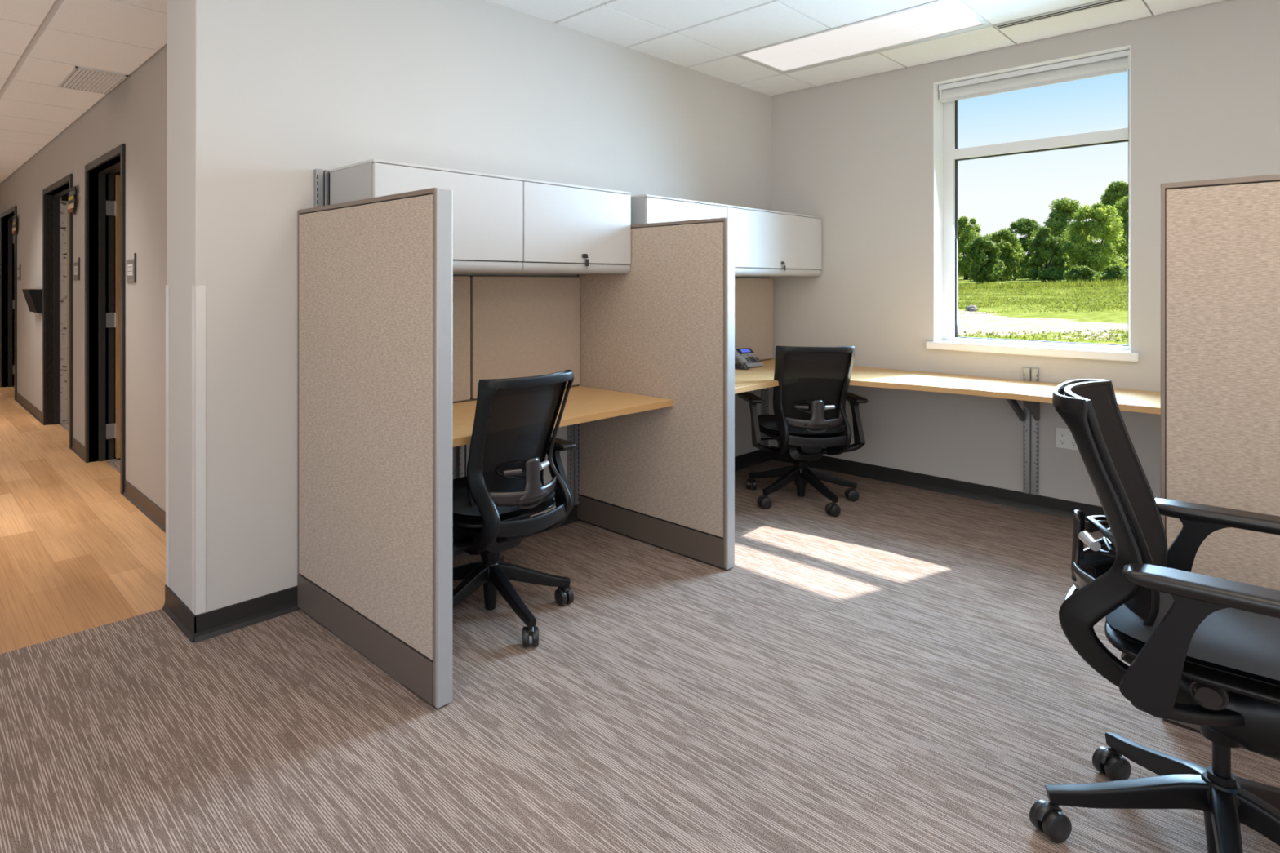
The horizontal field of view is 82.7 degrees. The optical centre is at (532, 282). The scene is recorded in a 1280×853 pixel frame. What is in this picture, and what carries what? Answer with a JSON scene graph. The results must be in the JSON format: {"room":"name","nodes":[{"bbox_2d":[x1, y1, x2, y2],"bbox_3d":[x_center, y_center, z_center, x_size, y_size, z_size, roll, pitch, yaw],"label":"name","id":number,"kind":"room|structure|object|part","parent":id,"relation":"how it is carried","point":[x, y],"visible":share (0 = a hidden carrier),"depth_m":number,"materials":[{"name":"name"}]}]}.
{"room":"cubicle office","nodes":[
{"label":"cubicle office","id":0,"kind":"room"},
{"bbox_2d":[0,44,166,511],"bbox_3d":[-5.548,-0.021,7.897,0.125,2.675,12.844,0,0,-42],"label":"wall","id":1,"kind":"structure","parent":0,"point":[133,113],"depth_m":4.43,"materials":[{"name":"paint"}]},
{"bbox_2d":[0,205,17,399],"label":"door","id":2,"kind":"structure","parent":1,"relation":"in","point":[12,282],"depth_m":9.07,"materials":[{"name":"paint"}]},
{"bbox_2d":[12,215,17,235],"bbox_3d":[-5.740,-0.639,7.985,0.039,0.210,0.255,0,0,-42],"label":"flags","id":3,"kind":"object","parent":1,"relation":"attached to","point":[15,227],"visible":1,"depth_m":8.01,"materials":[{"name":"plastic"}]},
{"bbox_2d":[17,264,20,279],"bbox_3d":[-5.650,-0.117,7.907,0.009,0.175,0.202,0,0,-42],"label":"room sign","id":4,"kind":"object","parent":1,"relation":"attached to","point":[18,268],"visible":1,"depth_m":7.87,"materials":[{"name":"plastic"}]},
{"bbox_3d":[-5.653,-0.099,7.913,0.007,0.140,0.190,0,0,-42],"label":"sign plate","id":5,"kind":"part","parent":4,"relation":"part of","materials":[{"name":"plastic"}]},
{"bbox_2d":[15,391,42,424],"bbox_3d":[-5.161,1.270,7.363,0.017,0.093,1.855,0,0,-42],"label":"baseboard","id":6,"kind":"structure","parent":1,"relation":"attached to","point":[29,407],"depth_m":7.31,"materials":[{"name":"rubber"}]},
{"bbox_2d":[22,288,42,315],"bbox_3d":[-4.780,0.183,6.868,0.114,0.245,0.426,0,0,-42],"label":"file holder","id":7,"kind":"object","parent":1,"relation":"attached to","point":[33,297],"visible":0.89,"depth_m":6.73,"materials":[{"name":"black plastic"}]},
{"bbox_2d":[42,173,72,448],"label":"door","id":8,"kind":"structure","parent":1,"relation":"in","point":[68,179],"depth_m":6.66,"materials":[{"name":"paint"}]},
{"bbox_2d":[60,200,69,423],"bbox_3d":[-4.371,0.276,6.729,0.076,2.080,0.044,0,0,-42],"label":"door frame","id":9,"kind":"structure","parent":1,"relation":"attached to","point":[63,203],"depth_m":6.72,"materials":[{"name":"metal"}]},
{"bbox_2d":[67,186,75,214],"bbox_3d":[-3.559,-0.639,5.575,0.039,0.210,0.255,0,0,-42],"label":"flags","id":10,"kind":"object","parent":1,"relation":"attached to","point":[72,194],"visible":1,"depth_m":5.59,"materials":[{"name":"plastic"}]},
{"bbox_2d":[73,257,79,279],"bbox_3d":[-3.529,-0.106,5.564,0.009,0.175,0.202,0,0,-42],"label":"room sign","id":11,"kind":"object","parent":1,"relation":"attached to","point":[77,264],"visible":1,"depth_m":5.54,"materials":[{"name":"plastic"}]},
{"bbox_3d":[-3.533,-0.089,5.569,0.007,0.140,0.190,0,0,-42],"label":"sign plate","id":12,"kind":"part","parent":11,"relation":"part of","materials":[{"name":"grey plastic"}]},
{"bbox_2d":[71,437,84,461],"bbox_3d":[-3.467,1.270,5.491,0.017,0.093,0.545,0,0,-42],"label":"baseboard","id":13,"kind":"structure","parent":1,"relation":"attached to","point":[77,448],"depth_m":5.50,"materials":[{"name":"rubber"}]},
{"bbox_2d":[84,143,125,494],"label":"door","id":14,"kind":"structure","parent":1,"relation":"in","point":[117,430],"depth_m":5.29,"materials":[{"name":"paint"}]},
{"bbox_2d":[126,253,136,282],"bbox_3d":[-2.429,-0.089,4.348,0.009,0.175,0.202,0,0,-42],"label":"room sign","id":15,"kind":"object","parent":1,"relation":"attached to","point":[131,264],"visible":1,"depth_m":4.32,"materials":[{"name":"plastic"}]},
{"bbox_3d":[-2.432,-0.072,4.354,0.007,0.140,0.190,0,0,-42],"label":"sign plate","id":16,"kind":"part","parent":15,"relation":"part of","materials":[{"name":"grey plastic"}]},
{"bbox_2d":[122,480,165,533],"bbox_3d":[-1.913,1.270,3.774,0.017,0.093,1.855,0,0,-42],"label":"baseboard","id":17,"kind":"structure","parent":1,"relation":"attached to","point":[150,509],"depth_m":4.10,"materials":[{"name":"rubber"}]},
{"bbox_2d":[0,0,166,183],"bbox_3d":[-6.388,-1.289,7.004,2.325,0.060,12.650,0,0,-42],"label":"ceiling","id":18,"kind":"structure","parent":0,"point":[42,42],"depth_m":3.96,"materials":[{"name":"tile"}]},
{"bbox_2d":[57,66,128,94],"bbox_3d":[-2.740,-1.254,4.473,0.274,0.011,0.560,0,0,-42],"label":"ceiling vent","id":19,"kind":"object","parent":18,"relation":"in","point":[81,78],"visible":1,"depth_m":4.45,"materials":[{"name":"metal"}]},
{"bbox_2d":[62,171,119,451],"bbox_3d":[-4.740,-0.021,8.627,2.053,2.675,12.845,0,0,-42],"label":"wall","id":20,"kind":"structure","parent":0,"point":[64,197],"depth_m":5.61,"materials":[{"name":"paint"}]},
{"bbox_2d":[166,0,771,615],"bbox_3d":[0.228,-0.091,4.215,4.285,2.815,0.365,0,0,-42],"label":"wall","id":21,"kind":"structure","parent":0,"point":[262,95],"depth_m":2.92,"materials":[{"name":"paint"}]},
{"bbox_2d":[165,284,168,586],"bbox_3d":[-1.460,0.616,2.912,0.039,1.213,0.039,0,0,-42],"label":"trim","id":22,"kind":"structure","parent":21,"relation":"attached to","point":[166,286],"depth_m":2.89,"materials":[{"name":"paint"}]},
{"bbox_2d":[162,584,195,643],"bbox_3d":[-1.365,1.270,2.770,0.017,0.093,0.371,0,0,-42],"label":"baseboard","id":23,"kind":"structure","parent":21,"relation":"attached to","point":[183,617],"depth_m":2.75,"materials":[{"name":"rubber"}]},
{"bbox_2d":[191,284,205,615],"bbox_3d":[-1.237,0.616,2.666,0.039,1.213,0.039,0,0,-42],"label":"trim","id":24,"kind":"structure","parent":21,"relation":"attached to","point":[198,291],"depth_m":2.65,"materials":[{"name":"plastic"}]},
{"bbox_2d":[314,168,329,207],"bbox_3d":[-0.863,0.378,2.965,0.072,1.687,0.023,0,0,-42],"label":"wall rail","id":25,"kind":"object","parent":21,"relation":"attached to","point":[321,176],"visible":0.08,"depth_m":2.95,"materials":[{"name":"metal"}]},
{"bbox_2d":[452,275,470,402],"bbox_3d":[-0.587,0.264,3.207,0.763,0.600,0.032,0,0,-42],"label":"tackboard","id":26,"kind":"object","parent":21,"relation":"attached to","point":[460,283],"visible":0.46,"depth_m":3.41,"materials":[{"name":"fabric"}]},
{"bbox_2d":[457,444,470,478],"bbox_3d":[-0.327,0.911,3.450,0.072,0.620,0.023,0,0,-42],"label":"wall rail","id":27,"kind":"object","parent":21,"relation":"attached to","point":[463,451],"visible":0.12,"depth_m":3.43,"materials":[{"name":"metal"}]},
{"bbox_2d":[328,158,631,274],"bbox_3d":[-0.160,-0.256,3.318,1.486,0.420,0.384,0,0,-42],"label":"upper cabinet","id":28,"kind":"object","parent":21,"relation":"attached to","point":[501,224],"visible":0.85,"depth_m":3.17,"materials":[{"name":"white metal"}]},
{"bbox_3d":[-0.322,-0.273,2.950,0.742,0.357,0.019,0,0,-42],"label":"cabinet door","id":29,"kind":"part","parent":28,"relation":"part of","materials":[{"name":"white metal"}]},
{"bbox_3d":[0.228,-0.273,3.447,0.730,0.357,0.019,0,0,-42],"label":"cabinet door","id":30,"kind":"part","parent":28,"relation":"part of","materials":[{"name":"white metal"}]},
{"bbox_2d":[194,446,772,643],"bbox_3d":[0.280,1.270,4.005,4.091,0.093,0.017,0,0,-42],"label":"baseboard","id":31,"kind":"structure","parent":21,"relation":"attached to","point":[223,620],"depth_m":2.80,"materials":[{"name":"rubber"}]},
{"bbox_2d":[469,275,579,399],"bbox_3d":[-0.022,0.264,3.718,0.744,0.600,0.032,0,0,-42],"label":"tackboard","id":32,"kind":"object","parent":21,"relation":"attached to","point":[521,326],"visible":0.88,"depth_m":3.68,"materials":[{"name":"fabric"}]},
{"bbox_2d":[567,423,578,505],"bbox_3d":[0.224,0.911,3.948,0.072,0.620,0.023,0,0,-42],"label":"wall rail","id":33,"kind":"object","parent":21,"relation":"attached to","point":[573,429],"visible":0.56,"depth_m":3.94,"materials":[{"name":"metal"}]},
{"bbox_2d":[631,194,821,276],"bbox_3d":[1.206,-0.256,4.554,1.952,0.420,0.384,0,0,-42],"label":"upper cabinet","id":34,"kind":"object","parent":21,"relation":"attached to","point":[768,243],"visible":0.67,"depth_m":4.53,"materials":[{"name":"white metal"}]},
{"bbox_3d":[0.873,-0.273,4.031,0.748,0.357,0.019,0,0,-42],"label":"cabinet door","id":35,"kind":"part","parent":34,"relation":"part of","materials":[{"name":"white metal"}]},
{"bbox_3d":[1.596,-0.273,4.685,1.190,0.357,0.019,0,0,-42],"label":"cabinet door","id":36,"kind":"part","parent":34,"relation":"part of","materials":[{"name":"white metal"}]},
{"bbox_2d":[734,277,773,359],"bbox_3d":[1.409,0.264,5.014,0.992,0.600,0.032,0,0,-42],"label":"tackboard","id":37,"kind":"object","parent":21,"relation":"attached to","point":[753,296],"visible":0.53,"depth_m":5.16,"materials":[{"name":"fabric"}]},
{"bbox_2d":[760,387,768,446],"bbox_3d":[1.710,0.911,5.293,0.072,0.620,0.023,0,0,-42],"label":"wall rail","id":38,"kind":"object","parent":21,"relation":"attached to","point":[764,392],"visible":0.29,"depth_m":5.28,"materials":[{"name":"metal"}]},
{"bbox_2d":[0,386,1279,852],"bbox_3d":[-3.486,1.366,5.612,7.560,0.100,19.000,0,0,-42],"label":"floor","id":39,"kind":"structure","parent":0,"point":[898,671],"depth_m":2.25,"materials":[{"name":"carpet"}]},
{"bbox_2d":[297,187,452,708],"bbox_3d":[-0.598,0.511,2.576,0.068,1.610,0.957,0,0,-43],"label":"partition panel","id":40,"kind":"object","parent":39,"relation":"on","point":[375,274],"visible":1,"depth_m":2.44,"materials":[{"name":"fabric"}]},
{"bbox_2d":[452,369,576,647],"bbox_3d":[-0.164,0.830,2.854,0.715,0.973,0.667,0,0,-39],"label":"office chair","id":41,"kind":"object","parent":39,"relation":"on","point":[504,486],"visible":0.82,"depth_m":2.69,"materials":[{"name":"black plastic"}]},
{"bbox_3d":[-0.275,0.857,2.707,0.273,0.339,0.224,0,0,-42],"label":"armrest","id":42,"kind":"part","parent":41,"relation":"part of","materials":[{"name":"black plastic"}]},
{"bbox_3d":[-0.327,1.177,2.928,0.311,0.125,0.044,0,0,23],"label":"leg","id":43,"kind":"part","parent":41,"relation":"part of","materials":[{"name":"black plastic"}]},
{"bbox_3d":[-0.281,1.177,2.730,0.044,0.125,0.311,0,0,41],"label":"leg","id":44,"kind":"part","parent":41,"relation":"part of","materials":[{"name":"black plastic"}]},
{"bbox_3d":[-0.153,1.177,3.033,0.044,0.125,0.311,0,0,5],"label":"leg","id":45,"kind":"part","parent":41,"relation":"part of","materials":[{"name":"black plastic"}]},
{"bbox_2d":[452,475,555,519],"bbox_3d":[-0.203,0.850,2.899,0.496,0.067,0.496,0,0,-42],"label":"seat cushion","id":46,"kind":"object","parent":41,"relation":"on","point":[464,507],"depth_m":2.71,"materials":[{"name":"fabric"}]},
{"bbox_3d":[-0.074,0.697,2.642,0.070,0.026,0.026,0,0,-20],"label":"lumbar knob","id":47,"kind":"part","parent":41,"relation":"part of","materials":[{"name":"plastic"}]},
{"bbox_3d":[-0.079,1.177,2.713,0.044,0.125,0.311,0,0,-31],"label":"leg","id":48,"kind":"part","parent":41,"relation":"part of","materials":[{"name":"black plastic"}]},
{"bbox_3d":[-0.043,0.675,2.723,0.460,0.664,0.225,0,0,-42],"label":"frame","id":49,"kind":"part","parent":41,"relation":"part of","materials":[{"name":"black plastic"}]},
{"bbox_3d":[-0.009,0.821,2.685,0.122,0.040,0.019,0,0,-42],"label":"yoke handle","id":50,"kind":"part","parent":41,"relation":"part of","materials":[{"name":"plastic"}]},
{"bbox_3d":[0.000,1.177,2.900,0.311,0.125,0.044,0,0,-13],"label":"leg","id":51,"kind":"part","parent":41,"relation":"part of","materials":[{"name":"black plastic"}]},
{"bbox_3d":[0.041,0.697,2.746,0.026,0.026,0.070,0,0,26],"label":"lumbar knob","id":52,"kind":"part","parent":41,"relation":"part of","materials":[{"name":"silver metal"}]},
{"bbox_3d":[-0.004,0.857,2.952,0.273,0.339,0.224,0,0,-42],"label":"armrest","id":53,"kind":"part","parent":41,"relation":"part of","materials":[{"name":"black plastic"}]},
{"bbox_2d":[577,217,734,569],"bbox_3d":[0.591,0.508,3.650,0.068,1.615,0.957,0,0,-42],"label":"partition panel","id":54,"kind":"object","parent":39,"relation":"on","point":[664,477],"visible":0.85,"depth_m":3.52,"materials":[{"name":"fabric"}]},
{"bbox_2d":[452,386,673,447],"bbox_3d":[-0.092,0.663,3.220,1.520,0.191,0.632,0,0,-42],"label":"desk","id":55,"kind":"object","parent":54,"relation":"attached to","point":[583,404],"visible":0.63,"depth_m":3.31,"materials":[{"name":"laminate"}]},
{"bbox_2d":[737,346,868,516],"bbox_3d":[1.631,0.840,4.365,0.704,0.953,0.685,0,0,0],"label":"office chair","id":56,"kind":"object","parent":39,"relation":"on","point":[809,398],"visible":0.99,"depth_m":4.19,"materials":[{"name":"black plastic"}]},
{"bbox_3d":[1.448,0.877,4.326,0.273,0.339,0.224,0,0,0],"label":"armrest","id":57,"kind":"part","parent":56,"relation":"part of","materials":[{"name":"black plastic"}]},
{"bbox_3d":[1.466,0.964,4.423,0.191,0.020,0.029,0,0,3],"label":"height lever","id":58,"kind":"part","parent":56,"relation":"part of","materials":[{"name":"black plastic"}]},
{"bbox_3d":[1.499,1.177,4.478,0.311,0.125,0.044,0,0,40],"label":"leg","id":59,"kind":"part","parent":56,"relation":"part of","materials":[{"name":"black plastic"}]},
{"bbox_3d":[1.485,1.177,4.276,0.311,0.125,0.044,0,0,-32],"label":"leg","id":60,"kind":"part","parent":56,"relation":"part of","materials":[{"name":"black plastic"}]},
{"bbox_2d":[757,414,845,434],"bbox_3d":[1.631,0.870,4.420,0.496,0.067,0.496,0,0,0],"label":"seat cushion","id":61,"kind":"object","parent":56,"relation":"on","point":[768,424],"depth_m":4.25,"materials":[{"name":"fabric"}]},
{"bbox_3d":[1.554,0.717,4.143,0.070,0.026,0.026,0,0,22],"label":"lumbar knob","id":62,"kind":"part","parent":56,"relation":"part of","materials":[{"name":"plastic"}]},
{"bbox_3d":[1.631,0.695,4.181,0.460,0.664,0.225,0,0,0],"label":"frame","id":63,"kind":"part","parent":56,"relation":"part of","materials":[{"name":"black plastic"}]},
{"bbox_3d":[1.631,0.841,4.130,0.122,0.040,0.019,0,0,0],"label":"yoke handle","id":64,"kind":"part","parent":56,"relation":"part of","materials":[{"name":"plastic"}]},
{"bbox_3d":[1.673,1.177,4.200,0.044,0.125,0.311,0,0,-14],"label":"leg","id":65,"kind":"part","parent":56,"relation":"part of","materials":[{"name":"black plastic"}]},
{"bbox_3d":[1.708,0.717,4.142,0.070,0.026,0.026,0,0,-22],"label":"lumbar knob","id":66,"kind":"part","parent":56,"relation":"part of","materials":[{"name":"silver metal"}]},
{"bbox_3d":[1.804,1.177,4.356,0.311,0.125,0.044,0,0,4],"label":"leg","id":67,"kind":"part","parent":56,"relation":"part of","materials":[{"name":"black plastic"}]},
{"bbox_3d":[1.814,0.877,4.325,0.273,0.339,0.224,0,0,0],"label":"armrest","id":68,"kind":"part","parent":56,"relation":"part of","materials":[{"name":"black plastic"}]},
{"bbox_2d":[1029,378,1279,852],"bbox_3d":[1.539,0.787,1.601,0.677,1.058,0.704,0,0,43],"label":"office chair","id":69,"kind":"object","parent":39,"relation":"on","point":[1203,651],"visible":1,"depth_m":1.58,"materials":[{"name":"black plastic"}]},
{"bbox_3d":[1.320,0.612,1.702,0.026,0.026,0.070,0,0,22],"label":"lumbar knob","id":70,"kind":"part","parent":69,"relation":"part of","materials":[{"name":"silver metal"}]},
{"bbox_3d":[1.364,0.736,1.766,0.019,0.040,0.122,0,0,43],"label":"yoke handle","id":71,"kind":"part","parent":69,"relation":"part of","materials":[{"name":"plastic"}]},
{"bbox_3d":[1.426,0.612,1.814,0.070,0.026,0.026,0,0,-25],"label":"lumbar knob","id":72,"kind":"part","parent":69,"relation":"part of","materials":[{"name":"plastic"}]},
{"bbox_3d":[1.401,0.590,1.731,0.225,0.664,0.460,0,0,43],"label":"frame","id":73,"kind":"part","parent":69,"relation":"part of","materials":[{"name":"black plastic"}]},
{"bbox_3d":[1.375,1.177,1.665,0.311,0.125,0.044,0,0,21],"label":"leg","id":74,"kind":"part","parent":69,"relation":"part of","materials":[{"name":"black plastic"}]},
{"bbox_3d":[1.545,1.177,1.776,0.044,0.125,0.311,0,0,3],"label":"leg","id":75,"kind":"part","parent":69,"relation":"part of","materials":[{"name":"black plastic"}]},
{"bbox_3d":[1.380,0.772,1.499,0.224,0.339,0.273,0,0,43],"label":"armrest","id":76,"kind":"part","parent":69,"relation":"part of","materials":[{"name":"black plastic"}]},
{"bbox_2d":[1105,591,1279,687],"bbox_3d":[1.574,0.764,1.568,0.496,0.067,0.496,0,0,43],"label":"seat cushion","id":77,"kind":"object","parent":69,"relation":"on","point":[1232,641],"depth_m":1.50,"materials":[{"name":"fabric"}]},
{"bbox_3d":[1.631,0.772,1.765,0.224,0.339,0.273,0,0,43],"label":"armrest","id":78,"kind":"part","parent":69,"relation":"part of","materials":[{"name":"black plastic"}]},
{"bbox_3d":[1.433,0.854,1.522,0.060,0.060,0.120,0,0,43],"label":"tension knob","id":79,"kind":"part","parent":69,"relation":"part of","materials":[{"name":"plastic"}]},
{"bbox_3d":[1.428,1.177,1.469,0.044,0.125,0.311,0,0,39],"label":"leg","id":80,"kind":"part","parent":69,"relation":"part of","materials":[{"name":"black plastic"}]},
{"bbox_3d":[1.703,1.177,1.648,0.311,0.125,0.044,0,0,-15],"label":"leg","id":81,"kind":"part","parent":69,"relation":"part of","materials":[{"name":"black plastic"}]},
{"bbox_3d":[1.631,1.177,1.459,0.044,0.125,0.311,0,0,-33],"label":"leg","id":82,"kind":"part","parent":69,"relation":"part of","materials":[{"name":"black plastic"}]},
{"bbox_2d":[1160,173,1279,731],"bbox_3d":[2.449,0.508,1.589,0.068,1.615,1.602,0,0,-42],"label":"partition panel","id":83,"kind":"object","parent":39,"relation":"on","point":[1220,237],"visible":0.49,"depth_m":2.06,"materials":[{"name":"fabric"}]},
{"bbox_3d":[2.449,0.509,1.589,0.065,1.589,1.601,0,0,-42],"label":"edge trim","id":84,"kind":"part","parent":83,"relation":"part of","materials":[{"name":"metal"}]},
{"bbox_2d":[487,0,1225,95],"bbox_3d":[0.938,-1.429,0.711,7.545,0.060,5.795,0,0,-42],"label":"ceiling","id":85,"kind":"structure","parent":0,"point":[703,36],"depth_m":3.88,"materials":[{"name":"tile"}]},
{"bbox_2d":[733,0,993,74],"bbox_3d":[1.870,-1.413,4.160,0.604,0.032,1.228,0,0,-42],"label":"recessed light","id":86,"kind":"object","parent":85,"relation":"in","point":[936,19],"visible":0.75,"depth_m":4.09,"materials":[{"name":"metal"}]},
{"bbox_2d":[764,12,981,71],"bbox_3d":[1.962,-1.411,4.243,0.238,0.016,1.164,0,0,-42],"label":"diffuser","id":87,"kind":"object","parent":86,"relation":"attached to","point":[962,21],"depth_m":4.19,"materials":[{"name":"white plastic"}]},
{"bbox_2d":[995,0,1127,29],"bbox_3d":[2.736,-1.403,3.717,0.080,0.016,0.580,0,0,-42],"label":"ceiling vent","id":88,"kind":"object","parent":85,"relation":"in","point":[1097,3],"visible":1,"depth_m":3.72,"materials":[{"name":"metal"}]},
{"bbox_2d":[771,0,1279,506],"bbox_3d":[3.808,-0.091,3.304,0.200,2.815,5.790,0,0,-42],"label":"wall","id":89,"kind":"structure","parent":0,"point":[855,155],"depth_m":4.44,"materials":[{"name":"paint"}]},
{"bbox_2d":[772,446,1105,521],"bbox_3d":[3.727,1.270,3.231,0.017,0.093,5.790,0,0,-42],"label":"baseboard","id":90,"kind":"structure","parent":89,"relation":"attached to","point":[1045,504],"depth_m":4.44,"materials":[{"name":"rubber"}]},
{"bbox_2d":[734,359,1160,422],"bbox_3d":[2.281,0.686,3.336,2.017,0.235,3.686,0,0,-42],"label":"desk","id":91,"kind":"object","parent":89,"relation":"attached to","point":[1032,393],"visible":0.54,"depth_m":4.03,"materials":[{"name":"laminate"}]},
{"bbox_2d":[734,347,763,369],"bbox_3d":[1.429,0.491,4.809,0.267,0.155,0.189,0,0,-34],"label":"desk phone","id":92,"kind":"object","parent":91,"relation":"on","point":[745,357],"visible":0.77,"depth_m":4.82,"materials":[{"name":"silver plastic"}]},
{"bbox_3d":[1.352,0.548,4.743,0.066,0.036,0.166,0,0,-34],"label":"cord","id":93,"kind":"part","parent":92,"relation":"part of","materials":[{"name":"black plastic"}]},
{"bbox_2d":[1023,367,1039,495],"bbox_3d":[2.884,0.857,4.157,0.023,0.729,0.072,0,0,-42],"label":"wall rail","id":94,"kind":"object","parent":89,"relation":"attached to","point":[1027,371],"visible":0.72,"depth_m":4.16,"materials":[{"name":"metal"}]},
{"bbox_2d":[933,44,1131,352],"bbox_3d":[2.925,-0.449,4.247,0.159,1.642,0.972,0,0,-42],"label":"trim","id":95,"kind":"structure","parent":89,"relation":"attached to","point":[937,104],"depth_m":4.56,"materials":[{"name":"white paint"}]},
{"bbox_2d":[925,340,1139,362],"bbox_3d":[2.912,0.396,4.236,0.193,0.047,1.040,0,0,-42],"label":"window sill","id":96,"kind":"structure","parent":89,"relation":"attached to","point":[993,348],"depth_m":4.14,"materials":[{"name":"white paint"}]},
{"bbox_2d":[942,68,1129,350],"bbox_3d":[3.010,-0.449,4.324,0.074,1.641,0.970,0,0,-42],"label":"window","id":97,"kind":"structure","parent":89,"relation":"in","point":[952,154],"depth_m":4.60,"materials":[{"name":"metal"}]},
{"bbox_2d":[938,49,1129,102],"bbox_3d":[2.944,-1.208,4.265,0.090,0.108,0.954,0,0,-42],"label":"roller blind","id":98,"kind":"object","parent":97,"relation":"attached to","point":[1118,61],"visible":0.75,"depth_m":4.21,"materials":[{"name":"fabric"}]},
{"bbox_2d":[1055,426,1078,450],"bbox_3d":[3.006,0.876,4.034,0.009,0.114,0.116,0,0,-42],"label":"wall outlet","id":99,"kind":"object","parent":89,"relation":"attached to","point":[1064,438],"visible":0.72,"depth_m":4.04,"materials":[{"name":"white paint"}]},
{"bbox_2d":[1058,431,1066,437],"bbox_3d":[2.987,0.854,4.051,0.003,0.033,0.033,0,0,-42],"label":"receptacle","id":100,"kind":"object","parent":99,"relation":"attached to","point":[1061,433],"depth_m":4.05,"materials":[{"name":"white paint"}]},
{"bbox_2d":[1058,439,1066,444],"bbox_3d":[2.987,0.898,4.051,0.003,0.033,0.033,0,0,-42],"label":"receptacle","id":101,"kind":"object","parent":99,"relation":"attached to","point":[1061,442],"depth_m":4.05,"materials":[{"name":"white paint"}]},
{"bbox_2d":[1070,440,1076,446],"bbox_3d":[3.022,0.898,4.013,0.003,0.033,0.033,0,0,-42],"label":"receptacle","id":102,"kind":"object","parent":99,"relation":"attached to","point":[1073,443],"depth_m":4.01,"materials":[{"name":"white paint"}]},
{"label":"outside","id":103,"kind":"structure","parent":0,"visible":0},
{"bbox_2d":[957,275,1128,350],"bbox_3d":[56.188,-0.552,57.585,150.000,4.130,130.000,0,0,-42],"label":"ground","id":104,"kind":"structure","parent":103,"point":[1068,321],"depth_m":24.67,"materials":[{"name":"green plant"}]},
{"bbox_2d":[957,231,963,277],"bbox_3d":[48.868,-3.482,83.989,3.752,6.526,3.825,0,0,-42],"label":"tree","id":105,"kind":"object","parent":104,"relation":"on","point":[959,256],"visible":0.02,"depth_m":83.00,"materials":[{"name":"green plant"}]},
{"bbox_2d":[957,215,982,279],"bbox_3d":[44.883,-3.474,74.125,4.138,6.926,4.156,0,0,-42],"label":"tree","id":106,"kind":"object","parent":104,"relation":"on","point":[969,232],"visible":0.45,"depth_m":73.66,"materials":[{"name":"green plant"}]},
{"bbox_2d":[965,305,977,311],"bbox_3d":[18.319,1.076,30.003,0.430,0.313,0.474,0,0,-42],"label":"stone","id":107,"kind":"object","parent":104,"relation":"on","point":[967,308],"visible":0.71,"depth_m":29.90,"materials":[{"name":"grey stone"}]},
{"bbox_2d":[968,307,977,311],"bbox_3d":[18.157,1.122,29.628,0.236,0.191,0.263,0,0,-42],"label":"stone","id":108,"kind":"object","parent":104,"relation":"on","point":[971,308],"visible":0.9,"depth_m":29.57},
{"bbox_2d":[959,235,1006,283],"bbox_3d":[38.966,-1.854,61.954,3.362,4.552,3.027,0,0,-36],"label":"tree","id":109,"kind":"object","parent":104,"relation":"on","point":[986,267],"visible":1,"depth_m":61.38,"materials":[{"name":"green plant"}]},
{"bbox_2d":[980,227,1027,280],"bbox_3d":[44.329,-2.474,67.877,4.790,5.404,4.117,0,0,-42],"label":"tree","id":110,"kind":"object","parent":104,"relation":"on","point":[1011,255],"visible":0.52,"depth_m":66.89,"materials":[{"name":"green plant"}]},
{"bbox_2d":[1007,217,1042,278],"bbox_3d":[51.253,-3.434,74.844,4.574,6.870,4.314,0,0,-42],"label":"tree","id":111,"kind":"object","parent":104,"relation":"on","point":[1023,225],"visible":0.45,"depth_m":74.30,"materials":[{"name":"green plant"}]},
{"bbox_2d":[952,278,1128,342],"bbox_3d":[24.515,0.497,39.358,15.492,1.978,53.307,0,0,41],"label":"grass","id":112,"kind":"structure","parent":104,"relation":"on","point":[1087,286],"depth_m":37.93,"materials":[{"name":"green plant"}]},
{"bbox_2d":[1025,226,1066,281],"bbox_3d":[44.298,-2.407,61.932,3.034,5.023,2.808,0,0,16],"label":"tree","id":113,"kind":"object","parent":104,"relation":"on","point":[1044,243],"visible":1,"depth_m":61.43,"materials":[{"name":"green plant"}]},
{"bbox_2d":[1026,196,1084,279],"bbox_3d":[50.605,-4.166,69.062,5.465,8.175,5.300,0,0,-42],"label":"tree","id":114,"kind":"object","parent":104,"relation":"on","point":[1065,209],"visible":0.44,"depth_m":68.28,"materials":[{"name":"green plant"}]},
{"bbox_2d":[1062,265,1099,283],"bbox_3d":[42.714,-0.494,55.986,2.282,1.841,2.319,0,0,-42],"label":"bush","id":115,"kind":"object","parent":104,"relation":"on","point":[1083,273],"visible":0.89,"depth_m":55.51,"materials":[{"name":"green plant"}]},
{"bbox_2d":[1057,202,1128,280],"bbox_3d":[48.546,-3.324,62.040,4.791,7.138,5.135,0,0,-42],"label":"tree","id":116,"kind":"object","parent":104,"relation":"on","point":[1101,216],"visible":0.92,"depth_m":61.37,"materials":[{"name":"green plant"}]},
{"bbox_2d":[1095,263,1128,282],"bbox_3d":[45.312,-0.517,56.069,2.355,1.951,2.438,0,0,-42],"label":"bush","id":117,"kind":"object","parent":104,"relation":"on","point":[1113,272],"visible":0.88,"depth_m":55.59,"materials":[{"name":"green plant"}]},
{"bbox_2d":[1097,180,1128,254],"bbox_3d":[66.979,-6.172,82.212,5.662,10.994,5.524,0,0,-42],"label":"tree","id":118,"kind":"object","parent":104,"relation":"on","point":[1117,190],"visible":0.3,"depth_m":81.54,"materials":[{"name":"green plant"}]},
{"bbox_2d":[1097,195,1128,274],"bbox_3d":[56.159,-4.258,68.005,4.624,8.267,4.734,0,0,-42],"label":"tree","id":119,"kind":"object","parent":104,"relation":"on","point":[1122,209],"visible":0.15,"depth_m":67.52,"materials":[{"name":"green plant"}]}
]}

